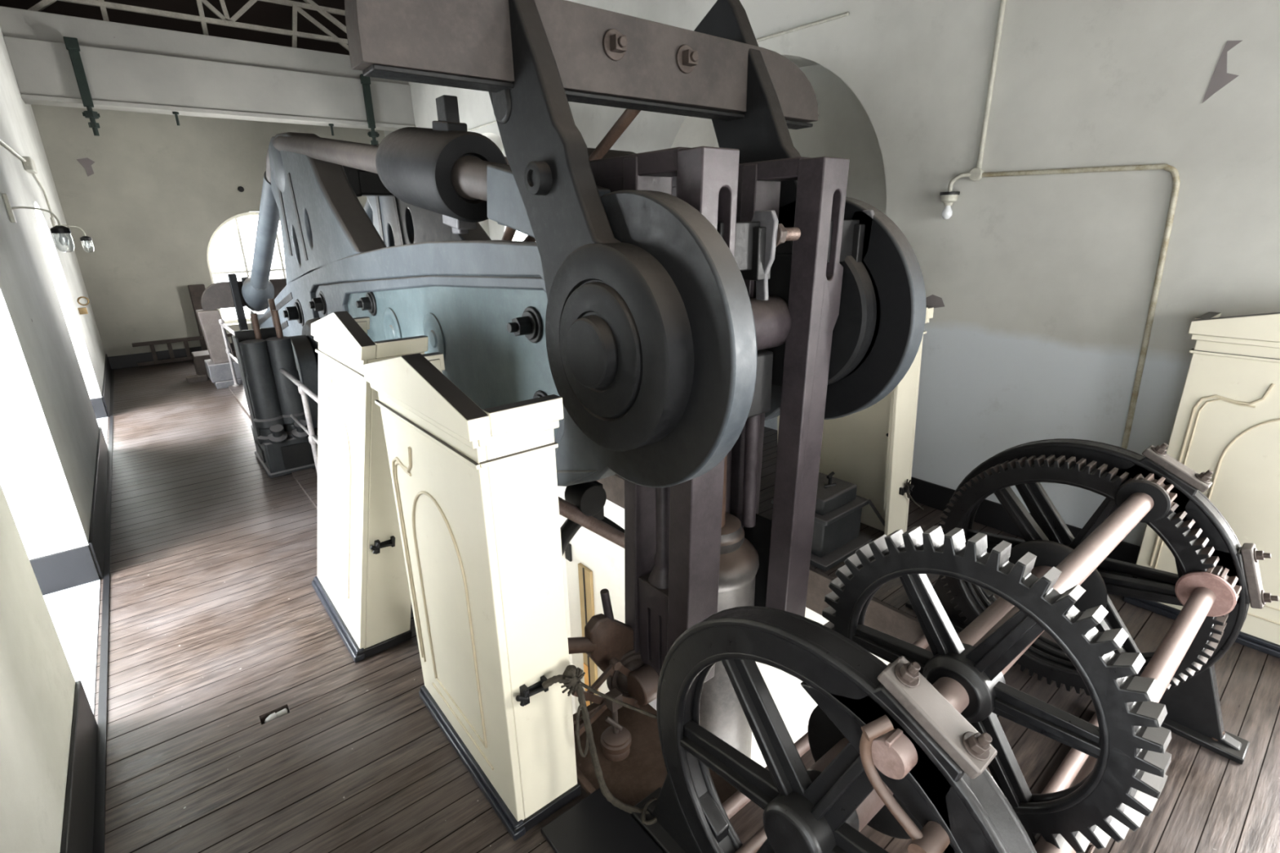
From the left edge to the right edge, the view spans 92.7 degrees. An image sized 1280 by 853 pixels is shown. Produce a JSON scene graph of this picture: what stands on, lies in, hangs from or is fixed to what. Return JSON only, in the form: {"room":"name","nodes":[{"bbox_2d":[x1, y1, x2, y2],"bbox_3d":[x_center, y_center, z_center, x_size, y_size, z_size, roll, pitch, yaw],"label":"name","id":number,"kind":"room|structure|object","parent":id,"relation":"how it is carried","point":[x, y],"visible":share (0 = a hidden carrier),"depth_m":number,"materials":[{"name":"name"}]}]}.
{"room":"steam engine house","nodes":[
{"label":"steam engine house","id":0,"kind":"room"},
{"bbox_2d":[0,26,105,852],"bbox_3d":[-4.053,-1.247,3.236,0.720,5.120,16.890,-15,23,-37],"label":"wall","id":1,"kind":"structure","parent":0,"point":[52,355],"depth_m":3.79,"materials":[{"name":"white paint"}]},
{"bbox_2d":[0,137,26,161],"bbox_3d":[-4.277,-1.985,3.901,0.032,0.062,6.100,-15,23,-37],"label":"conduit","id":2,"kind":"object","parent":1,"relation":"attached to","point":[2,142],"visible":1,"depth_m":5.34,"materials":[{"name":"white metal"}]},
{"bbox_2d":[22,155,37,173],"bbox_3d":[-6.307,-2.701,6.303,0.070,0.130,0.450,-15,23,-37],"label":"junction box","id":3,"kind":"object","parent":1,"relation":"attached to","point":[29,166],"visible":0.83,"depth_m":6.15,"materials":[{"name":"white plastic"}]},
{"bbox_2d":[1,193,74,252],"bbox_3d":[-4.508,-1.526,4.593,0.313,0.420,0.115,-15,23,-37],"label":"wall lamp","id":4,"kind":"object","parent":1,"relation":"attached to","point":[61,230],"visible":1,"depth_m":4.62,"materials":[{"name":"metal"}]},
{"bbox_2d":[53,234,74,252],"bbox_3d":[-4.429,-1.414,4.696,0.105,0.140,0.105,-15,23,-37],"label":"glass jar","id":5,"kind":"object","parent":4,"relation":"on","point":[63,239],"depth_m":4.68,"materials":[{"name":"clear glass"}]},
{"bbox_2d":[32,173,55,223],"bbox_3d":[-6.809,-2.624,6.958,0.024,0.573,1.121,-15,23,-37],"label":"conduit","id":6,"kind":"object","parent":1,"relation":"attached to","point":[33,174],"visible":0.86,"depth_m":7.28,"materials":[{"name":"white metal"}]},
{"bbox_2d":[29,397,107,595],"bbox_3d":[-3.321,1.172,3.237,0.620,0.260,11.600,-15,23,-37],"label":"window","id":7,"kind":"structure","parent":1,"relation":"in","point":[59,571],"depth_m":3.97,"materials":[{"name":"black paint"}]},
{"bbox_2d":[50,217,93,252],"bbox_3d":[-7.033,-2.377,7.577,0.328,0.420,0.115,-15,23,-37],"label":"wall lamp","id":8,"kind":"object","parent":1,"relation":"attached to","point":[86,238],"visible":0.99,"depth_m":7.62,"materials":[{"name":"metal"}]},
{"bbox_2d":[62,36,100,135],"bbox_3d":[-7.527,-4.586,8.260,0.180,1.180,0.145,-15,23,-37],"label":"hanger","id":9,"kind":"object","parent":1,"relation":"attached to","point":[72,44],"visible":1,"depth_m":8.23,"materials":[{"name":"black metal"}]},
{"bbox_2d":[76,296,89,314],"bbox_3d":[-7.094,-1.549,7.787,0.129,0.218,0.080,-15,23,-37],"label":"wall hook","id":10,"kind":"object","parent":1,"relation":"attached to","point":[83,310],"visible":1,"depth_m":7.77,"materials":[{"name":"gold metal"}]},
{"bbox_2d":[60,354,111,852],"bbox_3d":[-3.724,0.861,4.183,0.018,0.270,16.890,-15,23,-37],"label":"baseboard","id":11,"kind":"structure","parent":1,"relation":"attached to","point":[77,828],"depth_m":2.58,"materials":[{"name":"black paint"}]},
{"bbox_2d":[92,368,114,852],"bbox_3d":[-3.702,0.978,4.238,0.032,0.012,16.890,-15,23,-37],"label":"trim","id":12,"kind":"structure","parent":1,"relation":"attached to","point":[99,831],"depth_m":3.14,"materials":[{"name":"black paint"}]},
{"bbox_2d":[0,5,415,131],"bbox_3d":[-6.201,-5.384,9.490,5.180,1.070,0.430,-15,23,-37],"label":"beam","id":13,"kind":"structure","parent":1,"relation":"attached to","point":[127,67],"depth_m":8.97,"materials":[{"name":"grey paint"}]},
{"bbox_2d":[172,111,180,125],"bbox_3d":[-6.871,-4.569,9.058,0.079,0.180,0.079,-15,23,-37],"label":"hook","id":14,"kind":"object","parent":13,"relation":"hanging from","point":[175,113],"visible":1,"depth_m":9.04,"materials":[{"name":"black metal"}]},
{"bbox_2d":[27,0,349,51],"bbox_3d":[-6.224,-6.296,9.204,5.068,1.269,0.080,-15,23,-37],"label":"roof truss","id":15,"kind":"object","parent":13,"relation":"on","point":[224,20],"visible":0.67,"depth_m":9.30,"materials":[{"name":"beige metal"}]},
{"bbox_2d":[328,123,333,135],"bbox_3d":[-5.215,-5.026,10.334,0.079,0.180,0.079,-15,23,-37],"label":"hook","id":16,"kind":"object","parent":13,"relation":"hanging from","point":[331,125],"visible":1,"depth_m":10.32,"materials":[{"name":"black metal"}]},
{"bbox_2d":[360,73,379,145],"bbox_3d":[-4.633,-5.384,10.490,0.180,1.180,0.145,-15,23,-37],"label":"hanger","id":17,"kind":"object","parent":13,"relation":"hanging from","point":[365,81],"visible":0.87,"depth_m":10.46,"materials":[{"name":"black metal"}]},
{"bbox_2d":[0,0,349,54],"bbox_3d":[-1.893,-5.716,3.680,6.500,3.000,17.890,-15,23,-37],"label":"ceiling","id":18,"kind":"structure","parent":0,"point":[262,13],"depth_m":10.11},
{"bbox_2d":[31,104,384,356],"bbox_3d":[-7.318,-3.886,11.375,6.500,5.120,0.510,-15,23,-37],"label":"wall","id":19,"kind":"structure","parent":0,"point":[153,203],"depth_m":10.37,"materials":[{"name":"beige paint"}]},
{"bbox_2d":[107,342,234,368],"bbox_3d":[-7.066,-1.628,11.957,5.180,0.220,0.020,-15,23,-37],"label":"baseboard","id":20,"kind":"structure","parent":19,"relation":"attached to","point":[129,360],"depth_m":10.66,"materials":[{"name":"black paint"}]},
{"bbox_2d":[206,212,285,324],"bbox_3d":[-7.254,-3.089,11.796,1.860,2.000,0.060,-15,23,-37],"label":"window","id":21,"kind":"structure","parent":19,"relation":"in","point":[231,321],"depth_m":11.46,"materials":[{"name":"white wood"}]},
{"bbox_2d":[488,147,514,240],"bbox_3d":[-1.780,-2.963,10.137,0.200,3.900,3.200,-15,23,-37],"label":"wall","id":22,"kind":"structure","parent":0,"point":[496,231],"depth_m":10.77,"materials":[{"name":"white paint"}]},
{"bbox_2d":[521,232,524,240],"bbox_3d":[-1.784,-2.771,10.194,0.060,2.100,1.600,-15,23,-37],"label":"window","id":23,"kind":"structure","parent":22,"relation":"in","point":[522,233],"depth_m":10.25,"materials":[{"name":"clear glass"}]},
{"bbox_2d":[557,485,575,714],"bbox_3d":[-1.862,2.209,6.359,2.800,3.470,0.120,-15,23,-37],"label":"wall","id":24,"kind":"structure","parent":0,"point":[559,489],"depth_m":7.08,"materials":[{"name":"white paint"}]},
{"bbox_2d":[577,782,588,797],"bbox_3d":[-1.254,1.262,3.738,0.020,0.296,4.080,-15,23,-37],"label":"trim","id":25,"kind":"structure","parent":24,"relation":"attached to","point":[584,793],"depth_m":2.50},
{"bbox_2d":[596,474,924,644],"bbox_3d":[0.383,0.811,5.000,0.030,0.296,4.080,-15,23,-37],"label":"trim","id":26,"kind":"structure","parent":24,"relation":"attached to","point":[880,616],"depth_m":3.77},
{"bbox_2d":[43,355,1279,852],"bbox_3d":[-1.769,0.496,5.743,6.500,0.106,17.890,-15,23,-37],"label":"floor","id":27,"kind":"structure","parent":0,"point":[219,625],"depth_m":3.01,"materials":[{"name":"brown wood"}]},
{"bbox_2d":[131,333,235,366],"bbox_3d":[-8.001,-1.408,10.968,1.700,0.400,0.060,-15,23,-37],"label":"ladder","id":28,"kind":"object","parent":27,"relation":"on","point":[201,339],"visible":0.54,"depth_m":10.74,"materials":[{"name":"brown wood"}]},
{"bbox_2d":[187,284,208,350],"bbox_3d":[-7.885,-1.895,11.063,0.240,1.320,0.120,-15,23,-37],"label":"timber post","id":29,"kind":"object","parent":27,"relation":"on","point":[196,291],"visible":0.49,"depth_m":10.87,"materials":[{"name":"wood"}]},
{"bbox_2d":[186,350,210,382],"bbox_3d":[-6.984,-0.962,9.691,0.440,0.380,0.600,-15,23,-37],"label":"blocks","id":30,"kind":"object","parent":27,"relation":"on","point":[198,357],"visible":0.74,"depth_m":9.53},
{"bbox_2d":[195,308,243,389],"bbox_3d":[-6.305,-1.180,9.134,0.400,1.120,0.580,-15,23,-37],"label":"block","id":31,"kind":"object","parent":27,"relation":"on","point":[218,368],"visible":0.78,"depth_m":8.97,"materials":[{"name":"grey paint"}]},
{"bbox_2d":[228,384,317,509],"bbox_3d":[-4.115,0.104,6.866,0.175,0.030,6.100,-15,23,-37],"label":"kerb","id":32,"kind":"object","parent":27,"relation":"on","point":[307,478],"visible":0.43,"depth_m":5.68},
{"bbox_2d":[218,319,240,386],"bbox_3d":[-4.922,-0.677,7.654,0.099,0.985,3.551,-15,23,-37],"label":"rail","id":33,"kind":"object","parent":32,"relation":"on","point":[221,322],"visible":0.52,"depth_m":8.87,"materials":[{"name":"white metal"}]},
{"bbox_2d":[280,368,318,475],"bbox_3d":[-2.757,0.116,5.128,0.099,0.992,1.510,-15,23,-37],"label":"rail","id":34,"kind":"object","parent":32,"relation":"on","point":[303,389],"visible":0.66,"depth_m":5.03,"materials":[{"name":"white metal"}]},
{"bbox_2d":[231,298,315,478],"bbox_3d":[-3.547,-0.393,5.871,0.460,1.580,0.897,-15,23,-37],"label":"pump","id":35,"kind":"object","parent":27,"relation":"on","point":[283,447],"visible":0.92,"depth_m":5.64,"materials":[{"name":"grey metal"}]},
{"bbox_2d":[288,334,318,445],"bbox_3d":[-3.425,-0.339,6.302,0.200,1.200,1.100,-15,23,-37],"label":"pedestal","id":36,"kind":"object","parent":27,"relation":"on","point":[307,367],"visible":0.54,"depth_m":6.01,"materials":[{"name":"grey metal"}]},
{"bbox_2d":[200,0,926,488],"bbox_3d":[-2.577,-1.511,6.283,2.671,3.164,10.717,-15,23,-37],"label":"engine rocker","id":37,"kind":"object","parent":36,"relation":"on","point":[631,308],"visible":0.82,"depth_m":2.70,"materials":[{"name":"blue paint"}]},
{"bbox_2d":[558,480,624,555],"bbox_3d":[-0.221,0.724,4.031,1.116,1.054,0.185,-15,23,-37],"label":"shaft","id":38,"kind":"object","parent":37,"relation":"attached to","point":[583,504],"visible":0.53,"depth_m":3.79,"materials":[{"name":"metal"}]},
{"bbox_2d":[626,486,670,706],"bbox_3d":[0.076,0.617,2.755,0.260,1.450,0.215,-15,23,-37],"label":"guide","id":39,"kind":"object","parent":37,"relation":"attached to","point":[653,587],"visible":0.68,"depth_m":2.83,"materials":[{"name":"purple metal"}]},
{"bbox_2d":[589,146,800,710],"bbox_3d":[0.104,0.241,2.988,0.617,2.855,1.072,-15,23,-37],"label":"support column","id":40,"kind":"structure","parent":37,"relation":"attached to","point":[707,177],"depth_m":2.48,"materials":[{"name":"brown metal"}]},
{"bbox_2d":[699,349,773,758],"bbox_3d":[0.392,0.771,3.209,0.480,2.700,0.522,14,24,39],"label":"rod","id":41,"kind":"object","parent":37,"relation":"hanging from","point":[744,553],"visible":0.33,"depth_m":3.08,"materials":[{"name":"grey metal"}]},
{"bbox_2d":[699,512,759,758],"bbox_3d":[0.393,1.262,3.363,0.480,1.670,0.480,-15,23,-37],"label":"cylinder","id":42,"kind":"object","parent":41,"relation":"on","point":[722,713],"depth_m":3.12,"materials":[{"name":"grey metal"}]},
{"bbox_2d":[671,156,874,617],"bbox_3d":[0.664,0.134,3.435,0.683,2.955,1.072,-15,23,-37],"label":"support column","id":43,"kind":"structure","parent":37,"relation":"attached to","point":[806,272],"depth_m":2.79,"materials":[{"name":"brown metal"}]},
{"bbox_2d":[311,311,428,662],"bbox_3d":[-1.613,0.239,3.525,0.614,1.785,1.025,-15,23,-37],"label":"cabinet","id":44,"kind":"object","parent":27,"relation":"on","point":[361,583],"visible":0.93,"depth_m":3.29,"materials":[{"name":"beige paint"}]},
{"bbox_2d":[362,351,581,840],"bbox_3d":[-0.678,0.570,2.474,0.326,1.785,1.025,-15,23,-37],"label":"cabinet","id":45,"kind":"object","parent":27,"relation":"on","point":[476,494],"visible":0.95,"depth_m":2.19,"materials":[{"name":"beige paint"}]},
{"bbox_2d":[542,664,657,825],"bbox_3d":[-0.073,1.197,2.283,0.535,0.683,0.122,1,19,8],"label":"cord","id":46,"kind":"object","parent":45,"relation":"attached to","point":[571,677],"visible":0.89,"depth_m":2.27,"materials":[{"name":"brown metal"}]},
{"bbox_2d":[540,787,663,852],"bbox_3d":[0.021,1.614,2.084,0.300,0.022,0.900,-15,23,-37],"label":"floor plate","id":47,"kind":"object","parent":27,"relation":"on","point":[593,824],"depth_m":2.31,"materials":[{"name":"black paint"}]},
{"bbox_2d":[573,688,737,806],"bbox_3d":[-0.003,2.070,2.858,0.520,1.870,0.780,-15,23,-37],"label":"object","id":48,"kind":"object","parent":27,"relation":"on","point":[627,742],"visible":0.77,"depth_m":2.65,"materials":[{"name":"brown metal"}]},
{"bbox_2d":[567,588,644,736],"bbox_3d":[-0.151,1.084,2.817,0.732,0.632,0.223,-15,23,-37],"label":"valve rocker","id":49,"kind":"object","parent":48,"relation":"on","point":[608,642],"visible":0.61,"depth_m":2.84,"materials":[{"name":"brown metal"}]},
{"bbox_2d":[722,634,928,819],"bbox_3d":[0.944,1.325,2.839,1.720,0.056,0.056,-15,23,-37],"label":"pipe","id":50,"kind":"object","parent":27,"relation":"on","point":[735,803],"visible":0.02,"depth_m":2.41,"materials":[{"name":"metal"}]},
{"bbox_2d":[771,471,884,571],"bbox_3d":[1.354,0.567,4.325,0.732,0.546,0.633,-15,23,-37],"label":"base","id":51,"kind":"object","parent":27,"relation":"on","point":[837,536],"visible":0.58,"depth_m":4.16,"materials":[{"name":"grey metal"}]},
{"bbox_2d":[777,305,933,536],"bbox_3d":[1.455,-0.102,4.369,0.472,1.785,1.025,-15,23,-37],"label":"cabinet","id":52,"kind":"object","parent":27,"relation":"on","point":[856,446],"visible":0.3,"depth_m":4.32,"materials":[{"name":"beige paint"}]},
{"bbox_2d":[904,479,924,510],"bbox_3d":[1.888,0.471,4.221,0.179,0.243,0.048,-6,19,-15],"label":"wire tangle","id":53,"kind":"object","parent":52,"relation":"attached to","point":[908,484],"visible":1,"depth_m":4.19,"materials":[{"name":"black metal"}]},
{"bbox_2d":[630,438,1279,852],"bbox_3d":[1.271,0.756,2.277,2.320,1.487,1.480,-15,23,-37],"label":"wheels","id":54,"kind":"object","parent":27,"relation":"on","point":[904,748],"visible":0.99,"depth_m":1.66,"materials":[{"name":"black paint"}]},
{"bbox_2d":[1040,712,1098,794],"bbox_3d":[1.697,1.435,2.462,1.150,0.060,0.060,-15,23,-37],"label":"pipe","id":55,"kind":"object","parent":27,"relation":"on","point":[1067,771],"visible":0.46,"depth_m":2.49,"materials":[{"name":"metal"}]},
{"bbox_2d":[1088,843,1095,852],"bbox_3d":[1.747,1.483,2.372,0.940,0.012,0.132,-15,23,-37],"label":"wire grating","id":56,"kind":"object","parent":27,"relation":"on","point":[1092,847],"visible":0.02,"depth_m":2.22,"materials":[{"name":"grey metal"}]},
{"bbox_2d":[1122,311,1279,658],"bbox_3d":[3.328,0.273,3.129,0.394,1.785,1.020,-15,23,-37],"label":"cabinet","id":57,"kind":"object","parent":27,"relation":"on","point":[1227,422],"visible":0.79,"depth_m":3.14,"materials":[{"name":"beige paint"}]},
{"bbox_3d":[-1.751,1.462,2.955,0.150,0.050,0.100,-15,23,-37],"label":"socket trim","id":58,"kind":"object","parent":27,"relation":"in","visible":0},
{"bbox_2d":[264,708,288,723],"bbox_3d":[-1.747,1.401,2.936,0.055,0.055,0.100,15,24,40],"label":"roller","id":59,"kind":"object","parent":58,"relation":"in","point":[273,716],"visible":0.62,"depth_m":2.92,"materials":[{"name":"grey metal"}]},
{"bbox_2d":[560,486,889,768],"bbox_3d":[0.789,2.516,5.276,0.120,3.470,5.180,-15,23,-37],"label":"wall","id":60,"kind":"structure","parent":0,"point":[605,558],"depth_m":6.16,"materials":[{"name":"white paint"}]},
{"bbox_2d":[564,543,572,561],"bbox_3d":[-0.801,1.395,6.810,0.027,0.210,0.100,-15,23,-37],"label":"plate","id":61,"kind":"object","parent":60,"relation":"attached to","point":[568,550],"visible":0.76,"depth_m":6.79,"materials":[{"name":"metal"}]},
{"bbox_2d":[577,563,598,706],"bbox_3d":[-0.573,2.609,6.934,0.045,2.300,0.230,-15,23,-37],"label":"door","id":62,"kind":"structure","parent":60,"relation":"in","point":[585,575],"depth_m":6.72,"materials":[{"name":"wood"}]},
{"bbox_2d":[714,64,886,430],"bbox_3d":[1.575,-1.730,6.224,0.200,3.900,3.200,-15,23,-37],"label":"wall","id":63,"kind":"structure","parent":0,"point":[843,128],"depth_m":5.42,"materials":[{"name":"grey paint"}]},
{"bbox_2d":[383,0,1279,546],"bbox_3d":[0.465,-2.493,6.718,0.604,5.120,16.890,-15,23,-37],"label":"wall","id":64,"kind":"structure","parent":0,"point":[1044,283],"depth_m":3.88,"materials":[{"name":"grey paint"}]},
{"bbox_2d":[466,12,848,131],"bbox_3d":[-0.693,-3.901,7.184,0.024,0.084,7.100,-15,23,-37],"label":"conduit","id":65,"kind":"object","parent":64,"relation":"attached to","point":[846,14],"visible":0.21,"depth_m":4.90,"materials":[{"name":"white metal"}]},
{"bbox_2d":[939,167,983,219],"bbox_3d":[2.192,-1.598,4.197,0.122,0.328,0.248,-15,23,-37],"label":"wall lamp","id":66,"kind":"object","parent":64,"relation":"attached to","point":[948,197],"visible":1,"depth_m":4.20,"materials":[{"name":"metal"}]},
{"bbox_2d":[976,0,1006,168],"bbox_3d":[2.257,-2.906,3.712,0.032,2.510,0.037,-15,23,-37],"label":"conduit","id":67,"kind":"object","parent":64,"relation":"attached to","point":[1002,3],"visible":1,"depth_m":3.93,"materials":[{"name":"white metal"}]},
{"bbox_2d":[909,476,1140,564],"bbox_3d":[0.272,-0.207,7.272,0.018,0.200,16.890,-15,23,-37],"label":"baseboard","id":68,"kind":"structure","parent":64,"relation":"attached to","point":[989,513],"depth_m":4.55,"materials":[{"name":"black paint"}]},
{"bbox_2d":[981,163,1180,448],"bbox_3d":[2.663,-0.493,4.048,0.030,2.285,1.165,-15,23,-37],"label":"conduit","id":69,"kind":"object","parent":64,"relation":"attached to","point":[1173,171],"visible":0.88,"depth_m":3.58,"materials":[{"name":"grey metal"}]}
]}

